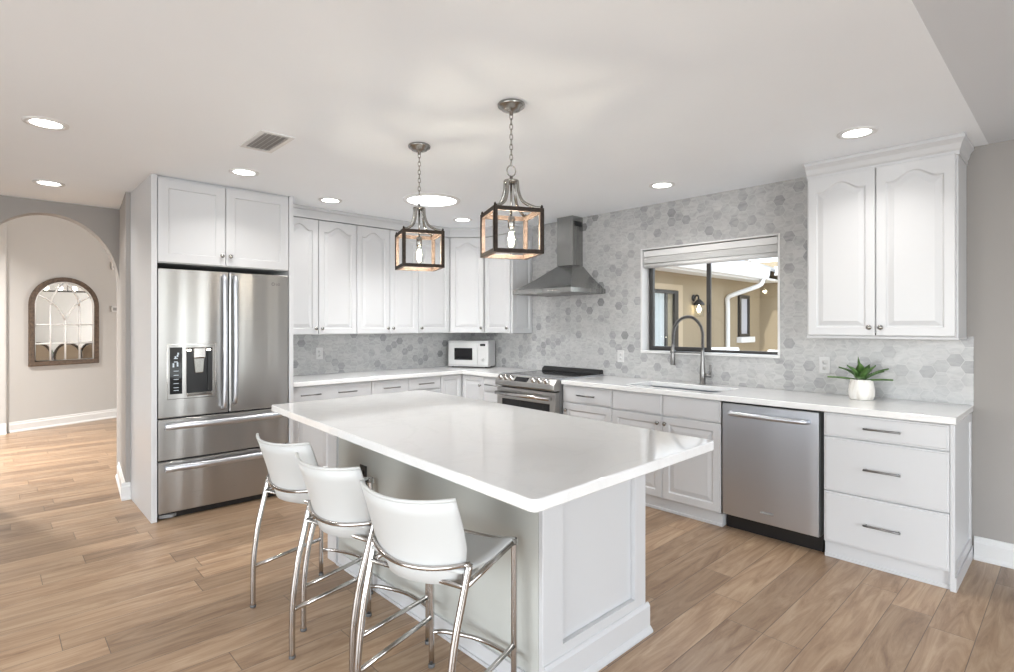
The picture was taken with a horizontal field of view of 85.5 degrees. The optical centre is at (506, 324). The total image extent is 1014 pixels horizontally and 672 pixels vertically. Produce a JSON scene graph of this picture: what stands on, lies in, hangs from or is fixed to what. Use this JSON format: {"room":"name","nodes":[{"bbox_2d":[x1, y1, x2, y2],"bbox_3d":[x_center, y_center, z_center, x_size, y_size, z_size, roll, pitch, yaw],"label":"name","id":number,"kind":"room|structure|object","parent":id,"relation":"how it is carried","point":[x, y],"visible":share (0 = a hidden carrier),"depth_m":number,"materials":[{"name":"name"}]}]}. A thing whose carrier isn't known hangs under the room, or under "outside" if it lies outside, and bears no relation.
{"room":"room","nodes":[
{"label":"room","id":0,"kind":"room"},
{"bbox_2d":[0,222,6,432],"bbox_3d":[-7.805,-0.225,5.824,3.675,3.250,0.130,0,0,-43],"label":"wall","id":1,"kind":"structure","parent":0,"point":[3,227],"depth_m":7.02,"materials":[{"name":"beige paint"}]},
{"bbox_2d":[0,424,5,434],"bbox_3d":[-7.363,1.333,6.132,2.600,0.135,0.030,0,0,-43],"label":"baseboard","id":2,"kind":"structure","parent":1,"relation":"attached to","point":[2,426],"depth_m":7.00,"materials":[{"name":"white paint"}]},
{"bbox_2d":[0,195,118,464],"bbox_3d":[-5.188,-0.225,3.660,4.500,3.250,0.150,0,0,-43],"label":"wall","id":3,"kind":"structure","parent":0,"point":[102,223],"depth_m":4.93,"materials":[{"name":"grey paint"}]},
{"bbox_2d":[7,215,116,432],"bbox_3d":[-5.757,-0.225,8.836,0.120,3.250,4.060,0,0,24],"label":"wall","id":4,"kind":"structure","parent":0,"point":[40,248],"depth_m":7.56,"materials":[{"name":"beige paint"}]},
{"bbox_2d":[8,408,116,432],"bbox_3d":[-5.757,1.333,8.650,0.031,0.135,3.400,0,0,24],"label":"baseboard","id":5,"kind":"structure","parent":4,"relation":"attached to","point":[33,424],"depth_m":7.62,"materials":[{"name":"white paint"}]},
{"bbox_2d":[28,277,98,366],"bbox_3d":[-6.184,-0.055,7.677,0.040,1.220,0.850,0,0,24],"label":"arched mirror","id":6,"kind":"object","parent":4,"relation":"attached to","point":[63,312],"visible":1,"depth_m":7.65,"materials":[{"name":"mirror"}]},
{"bbox_2d":[111,306,116,311],"bbox_3d":[-5.925,-0.240,8.275,0.027,0.090,0.090,0,0,24],"label":"thermostat","id":7,"kind":"object","parent":4,"relation":"attached to","point":[113,308],"visible":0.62,"depth_m":8.26,"materials":[{"name":"grey plastic"}]},
{"bbox_2d":[119,192,130,481],"bbox_3d":[-3.283,-0.225,4.777,0.198,3.250,0.848,0,0,-43],"label":"wall","id":8,"kind":"structure","parent":0,"point":[125,208],"depth_m":4.42,"materials":[{"name":"grey paint"}]},
{"bbox_2d":[115,462,125,497],"bbox_3d":[-3.334,1.333,4.723,0.030,0.135,0.862,0,0,-38],"label":"baseboard","id":9,"kind":"structure","parent":8,"relation":"attached to","point":[119,476],"depth_m":4.75,"materials":[{"name":"white paint"}]},
{"bbox_2d":[121,482,130,500],"bbox_3d":[-3.051,1.333,4.390,0.062,0.135,0.030,0,0,-43],"label":"baseboard","id":10,"kind":"structure","parent":8,"relation":"attached to","point":[125,487],"depth_m":4.39,"materials":[{"name":"white paint"}]},
{"bbox_2d":[0,0,1013,227],"bbox_3d":[-0.657,-1.121,1.203,7.900,0.101,9.850,0,0,-43],"label":"ceiling","id":11,"kind":"structure","parent":0,"point":[621,98],"depth_m":2.53,"materials":[{"name":"paint"}]},
{"bbox_2d":[21,116,69,130],"bbox_3d":[-2.442,-1.066,2.903,0.196,0.008,0.196,0,0,-43],"label":"recessed light","id":12,"kind":"object","parent":11,"relation":"in","point":[41,122],"visible":1,"depth_m":2.90,"materials":[{"name":"white paint"}]},
{"bbox_2d":[32,180,64,186],"bbox_3d":[-3.451,-1.066,4.129,0.196,0.008,0.196,0,0,-43],"label":"recessed light","id":13,"kind":"object","parent":11,"relation":"in","point":[40,182],"visible":1,"depth_m":4.13,"materials":[{"name":"white paint"}]},
{"bbox_2d":[228,168,258,176],"bbox_3d":[-1.839,-1.066,3.832,0.196,0.008,0.196,0,0,-43],"label":"recessed light","id":14,"kind":"object","parent":11,"relation":"in","point":[237,171],"visible":1,"depth_m":3.83,"materials":[{"name":"white paint"}]},
{"bbox_2d":[239,130,294,152],"bbox_3d":[-1.402,-1.062,3.197,0.190,0.016,0.370,0,0,-43],"label":"ceiling vent","id":15,"kind":"object","parent":11,"relation":"in","point":[263,140],"visible":1,"depth_m":3.19,"materials":[{"name":"white metal"}]},
{"bbox_2d":[318,197,341,202],"bbox_3d":[-1.513,-1.066,4.696,0.196,0.008,0.196,0,0,-43],"label":"recessed light","id":16,"kind":"object","parent":11,"relation":"in","point":[326,199],"visible":1,"depth_m":4.69,"materials":[{"name":"white paint"}]},
{"bbox_2d":[395,142,444,271],"bbox_3d":[-0.522,-0.701,3.259,0.245,0.735,0.245,0,0,-21],"label":"lantern pendant","id":17,"kind":"object","parent":11,"relation":"hanging from","point":[418,147],"visible":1,"depth_m":3.23,"materials":[{"name":"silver metal"}]},
{"bbox_2d":[416,237,421,246],"bbox_3d":[-0.522,-0.495,3.259,0.034,0.059,0.034,0,0,-21],"label":"socket","id":18,"kind":"object","parent":17,"relation":"attached to","point":[419,239],"depth_m":3.25,"materials":[{"name":"silver metal"}]},
{"bbox_2d":[403,193,460,206],"bbox_3d":[-0.643,-1.062,4.693,0.490,0.016,0.490,0,0,-43],"label":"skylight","id":19,"kind":"object","parent":11,"relation":"attached to","point":[429,199],"visible":0.95,"depth_m":4.65,"materials":[{"name":"white paint"}]},
{"bbox_2d":[408,196,455,205],"bbox_3d":[-0.643,-1.059,4.693,0.412,0.010,0.412,0,0,-43],"label":"diffuser","id":20,"kind":"object","parent":19,"relation":"attached to","point":[427,200],"depth_m":4.68,"materials":[{"name":"white plastic"}]},
{"bbox_2d":[453,218,471,221],"bbox_3d":[-0.450,-1.066,5.565,0.196,0.008,0.196,0,0,-43],"label":"recessed light","id":21,"kind":"object","parent":11,"relation":"in","point":[455,219],"visible":1,"depth_m":5.54,"materials":[{"name":"white paint"}]},
{"bbox_2d":[480,98,543,259],"bbox_3d":[0.021,-0.701,2.647,0.245,0.735,0.245,0,0,-17],"label":"lantern pendant","id":22,"kind":"object","parent":11,"relation":"hanging from","point":[511,106],"visible":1,"depth_m":2.62,"materials":[{"name":"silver metal"}]},
{"bbox_2d":[508,216,514,228],"bbox_3d":[0.021,-0.495,2.647,0.034,0.059,0.034,0,0,-17],"label":"socket","id":23,"kind":"object","parent":22,"relation":"attached to","point":[511,219],"depth_m":2.63,"materials":[{"name":"silver metal"}]},
{"bbox_2d":[649,182,674,188],"bbox_3d":[1.184,-1.066,4.189,0.196,0.008,0.196,0,0,-43],"label":"recessed light","id":24,"kind":"object","parent":11,"relation":"in","point":[658,185],"visible":1,"depth_m":4.19,"materials":[{"name":"white paint"}]},
{"bbox_2d":[837,126,877,138],"bbox_3d":[1.946,-1.066,3.046,0.196,0.008,0.196,0,0,-43],"label":"recessed light","id":25,"kind":"object","parent":11,"relation":"in","point":[857,132],"visible":1,"depth_m":3.04,"materials":[{"name":"white paint"}]},
{"bbox_2d":[0,418,1013,671],"bbox_3d":[-1.550,1.430,5.418,13.200,0.060,18.000,0,0,-43],"label":"floor","id":26,"kind":"structure","parent":0,"point":[88,583],"depth_m":2.81,"materials":[{"name":"brown wood"}]},
{"bbox_2d":[131,174,292,522],"bbox_3d":[-2.396,0.166,4.478,1.009,2.468,0.802,0,0,-43],"label":"tall cabinet","id":27,"kind":"object","parent":26,"relation":"on","point":[176,223],"visible":0.91,"depth_m":4.13,"materials":[{"name":"white paint"}]},
{"bbox_2d":[157,268,287,519],"bbox_3d":[-2.342,0.495,4.420,0.923,1.802,0.714,0,0,-43],"label":"refrigerator","id":28,"kind":"object","parent":26,"relation":"on","point":[222,337],"visible":0.95,"depth_m":4.14,"materials":[{"name":"grey metal"}]},
{"bbox_2d":[250,433,373,631],"bbox_3d":[-0.980,0.971,2.798,0.441,0.859,0.524,0,0,33],"label":"bar stool","id":29,"kind":"object","parent":26,"relation":"on","point":[285,479],"visible":0.7,"depth_m":2.62,"materials":[{"name":"silver metal"}]},
{"bbox_2d":[293,381,370,467],"bbox_3d":[-1.720,0.962,5.048,0.752,0.876,0.614,0,0,-43],"label":"base cabinet","id":30,"kind":"object","parent":26,"relation":"on","point":[302,433],"visible":0.11,"depth_m":4.76,"materials":[{"name":"white paint"}]},
{"bbox_2d":[289,452,428,671],"bbox_3d":[-0.619,0.971,2.366,0.441,0.859,0.524,0,0,36],"label":"bar stool","id":31,"kind":"object","parent":26,"relation":"on","point":[337,503],"visible":0.73,"depth_m":2.17,"materials":[{"name":"silver metal"}]},
{"bbox_2d":[371,378,407,394],"bbox_3d":[-1.299,0.962,5.447,0.404,0.876,0.614,0,0,-43],"label":"base cabinet","id":32,"kind":"object","parent":26,"relation":"on","point":[393,385],"visible":0.14,"depth_m":5.23,"materials":[{"name":"white paint"}]},
{"bbox_2d":[408,376,440,392],"bbox_3d":[-1.010,0.962,5.720,0.387,0.876,0.614,0,0,-43],"label":"base cabinet","id":33,"kind":"object","parent":26,"relation":"on","point":[432,383],"visible":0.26,"depth_m":5.52,"materials":[{"name":"white paint"}]},
{"bbox_2d":[354,479,517,671],"bbox_3d":[-0.240,0.971,1.979,0.441,0.859,0.524,0,0,31],"label":"bar stool","id":34,"kind":"object","parent":26,"relation":"on","point":[421,541],"visible":1,"depth_m":1.81,"materials":[{"name":"silver metal"}]},
{"bbox_2d":[440,374,484,400],"bbox_3d":[-0.440,0.962,6.052,0.896,0.876,0.947,0,0,-43],"label":"base cabinet","id":35,"kind":"object","parent":26,"relation":"on","point":[462,385],"visible":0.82,"depth_m":5.73,"materials":[{"name":"white paint"}]},
{"bbox_2d":[293,366,533,386],"bbox_3d":[-0.906,0.501,5.423,2.441,0.038,1.221,0,0,-43],"label":"countertop","id":36,"kind":"structure","parent":35,"relation":"on","point":[363,376],"depth_m":5.45,"materials":[{"name":"white stone"}]},
{"bbox_2d":[448,340,494,367],"bbox_3d":[-0.408,0.330,6.322,0.490,0.305,0.248,0,0,19],"label":"microwave","id":37,"kind":"object","parent":36,"relation":"on","point":[472,353],"visible":1,"depth_m":6.22,"materials":[{"name":"white plastic"}]},
{"bbox_2d":[328,433,652,671],"bbox_3d":[-0.207,0.961,2.892,0.726,0.879,1.775,0,0,-43],"label":"kitchen island","id":38,"kind":"object","parent":26,"relation":"on","point":[581,605],"visible":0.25,"depth_m":2.29,"materials":[{"name":"white paint"}]},
{"bbox_2d":[360,464,366,484],"bbox_3d":[-0.788,0.825,3.000,0.009,0.116,0.072,0,0,-43],"label":"wall outlet","id":39,"kind":"object","parent":38,"relation":"attached to","point":[363,468],"visible":0.43,"depth_m":2.98,"materials":[{"name":"black plastic"}]},
{"bbox_2d":[272,390,713,512],"bbox_3d":[-0.282,0.501,2.794,1.114,0.038,2.431,0,0,-40],"label":"island countertop","id":40,"kind":"structure","parent":38,"relation":"on","point":[530,460],"depth_m":2.27,"materials":[{"name":"white stone"}]},
{"bbox_2d":[484,376,500,402],"bbox_3d":[0.062,0.962,5.691,0.644,0.876,0.266,0,0,-43],"label":"base cabinet","id":41,"kind":"object","parent":26,"relation":"on","point":[490,387],"visible":0.21,"depth_m":5.51,"materials":[{"name":"white paint"}]},
{"bbox_2d":[495,366,603,413],"bbox_3d":[0.393,0.914,5.270,0.752,0.972,0.760,0,0,-43],"label":"range","id":42,"kind":"object","parent":26,"relation":"on","point":[542,390],"visible":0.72,"depth_m":5.06,"materials":[{"name":"grey metal"}]},
{"bbox_2d":[506,370,595,377],"bbox_3d":[0.434,0.484,5.308,0.630,0.020,0.758,0,0,-43],"label":"glass cooktop","id":43,"kind":"object","parent":42,"relation":"in","point":[536,373],"depth_m":5.27,"materials":[{"name":"black glass"}]},
{"bbox_2d":[563,385,611,422],"bbox_3d":[0.877,0.962,4.830,0.644,0.876,0.520,0,0,-43],"label":"base cabinet","id":44,"kind":"object","parent":26,"relation":"on","point":[579,401],"visible":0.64,"depth_m":4.62,"materials":[{"name":"white paint"}]},
{"bbox_2d":[561,375,973,424],"bbox_3d":[1.636,0.501,4.043,0.646,0.038,2.698,0,0,-43],"label":"countertop","id":45,"kind":"structure","parent":44,"relation":"on","point":[933,412],"depth_m":3.57,"materials":[{"name":"white stone"}]},
{"bbox_2d":[649,386,716,392],"bbox_3d":[1.362,0.633,4.306,0.398,0.224,0.778,0,0,-43],"label":"sink","id":46,"kind":"object","parent":45,"relation":"in","point":[649,386],"visible":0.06,"depth_m":4.49,"materials":[{"name":"silver metal"}]},
{"bbox_2d":[670,315,711,384],"bbox_3d":[1.513,0.200,4.518,0.056,0.565,0.368,0,0,-43],"label":"faucet","id":47,"kind":"object","parent":45,"relation":"on","point":[703,375],"visible":1,"depth_m":4.45,"materials":[{"name":"silver metal"}]},
{"bbox_2d":[827,357,892,400],"bbox_3d":[2.295,0.341,3.551,0.235,0.283,0.367,0,0,-43],"label":"agave","id":48,"kind":"object","parent":45,"relation":"on","point":[860,387],"visible":1,"depth_m":3.51,"materials":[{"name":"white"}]},
{"bbox_2d":[612,390,726,526],"bbox_3d":[1.372,0.962,4.309,0.642,0.876,0.909,0,0,-43],"label":"base cabinet","id":49,"kind":"object","parent":26,"relation":"on","point":[692,488],"visible":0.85,"depth_m":3.98,"materials":[{"name":"white paint"}]},
{"bbox_2d":[722,401,824,551],"bbox_3d":[1.879,0.962,3.728,0.668,0.876,0.606,0,0,-43],"label":"dishwasher","id":50,"kind":"object","parent":26,"relation":"on","point":[773,456],"visible":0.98,"depth_m":3.51,"materials":[{"name":"grey metal"}]},
{"bbox_2d":[820,411,824,536],"bbox_3d":[1.915,0.910,3.762,0.570,0.769,0.602,0,0,-43],"label":"tub","id":51,"kind":"object","parent":50,"relation":"in","point":[822,435],"depth_m":3.37,"materials":[{"name":"grey plastic"}]},
{"bbox_2d":[824,412,972,592],"bbox_3d":[2.346,0.962,3.292,0.662,0.876,0.627,0,0,-43],"label":"base cabinet","id":52,"kind":"object","parent":26,"relation":"on","point":[898,492],"visible":0.91,"depth_m":3.07,"materials":[{"name":"white paint"}]},
{"bbox_2d":[655,260,759,350],"bbox_3d":[2.792,0.000,10.184,9.140,3.000,0.150,0,0,-43],"label":"wall","id":53,"kind":"structure","parent":0,"point":[692,284],"depth_m":11.56,"materials":[{"name":"beige paint"}]},
{"bbox_2d":[655,283,682,346],"bbox_3d":[2.505,0.355,9.775,2.480,2.250,0.050,0,0,-43],"label":"door","id":54,"kind":"structure","parent":53,"relation":"in","point":[661,296],"depth_m":10.18,"materials":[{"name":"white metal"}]},
{"bbox_2d":[655,293,663,345],"bbox_3d":[2.340,0.405,9.636,1.650,1.990,0.014,0,0,-43],"label":"curtain","id":55,"kind":"object","parent":54,"relation":"hanging from","point":[659,297],"depth_m":10.07,"materials":[{"name":"white fabric"}]},
{"bbox_2d":[692,295,704,311],"bbox_3d":[3.808,-0.385,10.885,0.217,0.450,0.230,0,0,-43],"label":"wall lantern","id":56,"kind":"object","parent":53,"relation":"attached to","point":[698,301],"visible":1,"depth_m":10.85,"materials":[{"name":"brown metal"}]},
{"bbox_2d":[655,267,777,282],"bbox_3d":[3.122,-1.090,10.011,8.700,0.260,0.555,0,0,-43],"label":"trim","id":57,"kind":"structure","parent":53,"relation":"attached to","point":[667,269],"depth_m":10.85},
{"bbox_2d":[672,261,769,346],"bbox_3d":[2.768,0.110,9.584,7.500,2.680,0.681,0,0,-43],"label":"rain gutter","id":58,"kind":"object","parent":53,"relation":"attached to","point":[730,268],"visible":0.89,"depth_m":11.32,"materials":[{"name":"white metal"}]},
{"bbox_2d":[737,295,754,342],"bbox_3d":[5.466,-0.140,12.531,0.730,1.080,0.120,0,0,-43],"label":"window","id":59,"kind":"structure","parent":53,"relation":"in","point":[743,300],"depth_m":12.53,"materials":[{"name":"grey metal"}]},
{"bbox_2d":[496,140,1013,557],"bbox_3d":[2.654,-0.100,3.567,0.160,3.000,8.830,0,0,-43],"label":"wall","id":60,"kind":"structure","parent":0,"point":[990,167],"depth_m":3.23,"materials":[{"name":"grey paint"}]},
{"bbox_2d":[293,204,533,237],"bbox_3d":[-0.964,-1.018,5.479,2.445,0.102,1.058,0,0,-43],"label":"trim","id":61,"kind":"structure","parent":60,"relation":"attached to","point":[301,211],"depth_m":5.46,"materials":[{"name":"white paint"}]},
{"bbox_2d":[485,233,531,332],"bbox_3d":[0.000,-0.439,5.981,0.350,1.053,0.426,0,0,-43],"label":"upper cabinet","id":62,"kind":"object","parent":60,"relation":"attached to","point":[505,312],"visible":0.81,"depth_m":5.85,"materials":[{"name":"white paint"}]},
{"bbox_2d":[513,215,605,296],"bbox_3d":[0.498,-0.684,5.340,0.515,0.768,0.750,0,0,-43],"label":"range hood","id":63,"kind":"object","parent":60,"relation":"attached to","point":[569,277],"visible":1,"depth_m":5.35,"materials":[{"name":"silver metal"}]},
{"bbox_2d":[641,233,779,358],"bbox_3d":[1.678,-0.217,4.576,0.170,0.935,1.201,0,0,-43],"label":"window","id":64,"kind":"structure","parent":60,"relation":"in","point":[647,275],"depth_m":4.71,"materials":[{"name":"white paint"}]},
{"bbox_2d":[644,237,777,268],"bbox_3d":[1.653,-0.588,4.551,0.061,0.154,1.157,0,0,-43],"label":"window blind","id":65,"kind":"object","parent":64,"relation":"attached to","point":[761,248],"visible":0.86,"depth_m":4.47,"materials":[{"name":"white paint"}]},
{"bbox_2d":[471,166,973,404],"bbox_3d":[1.180,-0.294,5.002,0.008,1.552,4.718,0,0,-43],"label":"backsplash","id":66,"kind":"structure","parent":60,"relation":"attached to","point":[573,331],"depth_m":4.50,"materials":[{"name":"tile"}]},
{"bbox_2d":[617,350,623,362],"bbox_3d":[1.061,0.292,5.116,0.009,0.116,0.072,0,0,-43],"label":"wall outlet","id":67,"kind":"object","parent":66,"relation":"attached to","point":[620,353],"visible":1,"depth_m":5.11,"materials":[{"name":"grey plastic"}]},
{"bbox_2d":[819,357,829,372],"bbox_3d":[2.241,0.282,3.869,0.009,0.116,0.072,0,0,-43],"label":"wall outlet","id":68,"kind":"object","parent":66,"relation":"attached to","point":[824,362],"visible":1,"depth_m":3.87,"materials":[{"name":"grey plastic"}]},
{"bbox_2d":[804,132,973,339],"bbox_3d":[2.384,-0.491,3.460,0.364,1.154,0.825,0,0,-43],"label":"upper cabinet","id":69,"kind":"object","parent":60,"relation":"attached to","point":[886,227],"visible":1,"depth_m":3.32,"materials":[{"name":"white paint"}]},
{"bbox_2d":[974,536,1013,568],"bbox_3d":[4.157,1.333,1.843,0.030,0.135,3.960,0,0,-43],"label":"baseboard","id":70,"kind":"structure","parent":60,"relation":"attached to","point":[995,552],"depth_m":3.21,"materials":[{"name":"white paint"}]},
{"bbox_2d":[848,378,874,400],"bbox_3d":[2.300,0.416,3.555,0.148,0.131,0.148,0,0,-43],"label":"pot","id":71,"kind":"object","parent":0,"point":[859,388],"depth_m":3.50,"materials":[{"name":"white ceramic"}]},
{"bbox_3d":[-1.667,-0.225,5.658,3.560,3.250,0.150,0,0,-43],"label":"wall","id":72,"kind":"structure","parent":0,"visible":0},
{"bbox_2d":[293,217,356,334],"bbox_3d":[-1.821,-0.439,5.143,0.737,1.053,0.377,0,0,-43],"label":"upper cabinet","id":73,"kind":"object","parent":72,"relation":"attached to","point":[324,252],"visible":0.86,"depth_m":5.05,"materials":[{"name":"white paint"}]},
{"bbox_2d":[293,333,470,375],"bbox_3d":[-1.333,0.241,5.866,2.452,0.482,0.008,0,0,-43],"label":"backsplash","id":74,"kind":"structure","parent":72,"relation":"attached to","point":[342,353],"depth_m":5.76,"materials":[{"name":"tile"}]},
{"bbox_2d":[316,348,322,359],"bbox_3d":[-1.840,0.280,5.375,0.072,0.116,0.009,0,0,-43],"label":"wall outlet","id":75,"kind":"object","parent":74,"relation":"attached to","point":[319,351],"visible":1,"depth_m":5.37,"materials":[{"name":"grey plastic"}]},
{"bbox_2d":[357,225,417,333],"bbox_3d":[-1.296,-0.439,5.640,0.709,1.053,0.377,0,0,-43],"label":"upper cabinet","id":76,"kind":"object","parent":72,"relation":"attached to","point":[387,297],"visible":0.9,"depth_m":5.49,"materials":[{"name":"white paint"}]},
{"bbox_2d":[418,234,448,332],"bbox_3d":[-0.889,-0.439,6.026,0.414,1.053,0.377,0,0,-43],"label":"upper cabinet","id":77,"kind":"object","parent":72,"relation":"attached to","point":[433,287],"visible":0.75,"depth_m":5.91,"materials":[{"name":"white paint"}]},
{"bbox_2d":[449,238,484,332],"bbox_3d":[-0.440,-0.439,6.278,0.581,1.053,0.614,0,0,-43],"label":"upper cabinet","id":78,"kind":"object","parent":72,"relation":"attached to","point":[466,267],"visible":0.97,"depth_m":6.05,"materials":[{"name":"white paint"}]},
{"label":"outside","id":79,"kind":"structure","parent":0,"visible":0},
{"bbox_3d":[13.289,1.565,6.662,19.540,0.170,19.400,0,0,-43],"label":"patio","id":80,"kind":"object","parent":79,"visible":0},
{"bbox_2d":[711,347,739,350],"bbox_3d":[4.289,0.959,10.396,0.600,1.042,0.802,0,0,-5],"label":"patio chair","id":81,"kind":"object","parent":80,"relation":"on","point":[712,348],"visible":0.2,"depth_m":10.71,"materials":[{"name":"white"}]},
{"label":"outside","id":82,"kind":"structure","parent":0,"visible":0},
{"bbox_2d":[732,260,774,271],"bbox_3d":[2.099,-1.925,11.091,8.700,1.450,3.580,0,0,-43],"label":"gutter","id":83,"kind":"object","parent":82,"point":[748,262],"depth_m":12.24,"materials":[{"name":"grey plastic"}]},
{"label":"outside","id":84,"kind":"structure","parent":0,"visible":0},
{"bbox_2d":[760,261,777,350],"bbox_3d":[10.030,0.000,9.188,0.200,3.000,11.550,0,0,-43],"label":"wall","id":85,"kind":"structure","parent":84,"point":[768,291],"depth_m":13.04,"materials":[{"name":"beige paint"}]},
{"bbox_2d":[774,266,777,275],"bbox_3d":[9.987,-1.220,8.666,0.580,0.200,10.850,0,0,-43],"label":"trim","id":86,"kind":"structure","parent":85,"relation":"attached to","point":[775,268],"depth_m":12.37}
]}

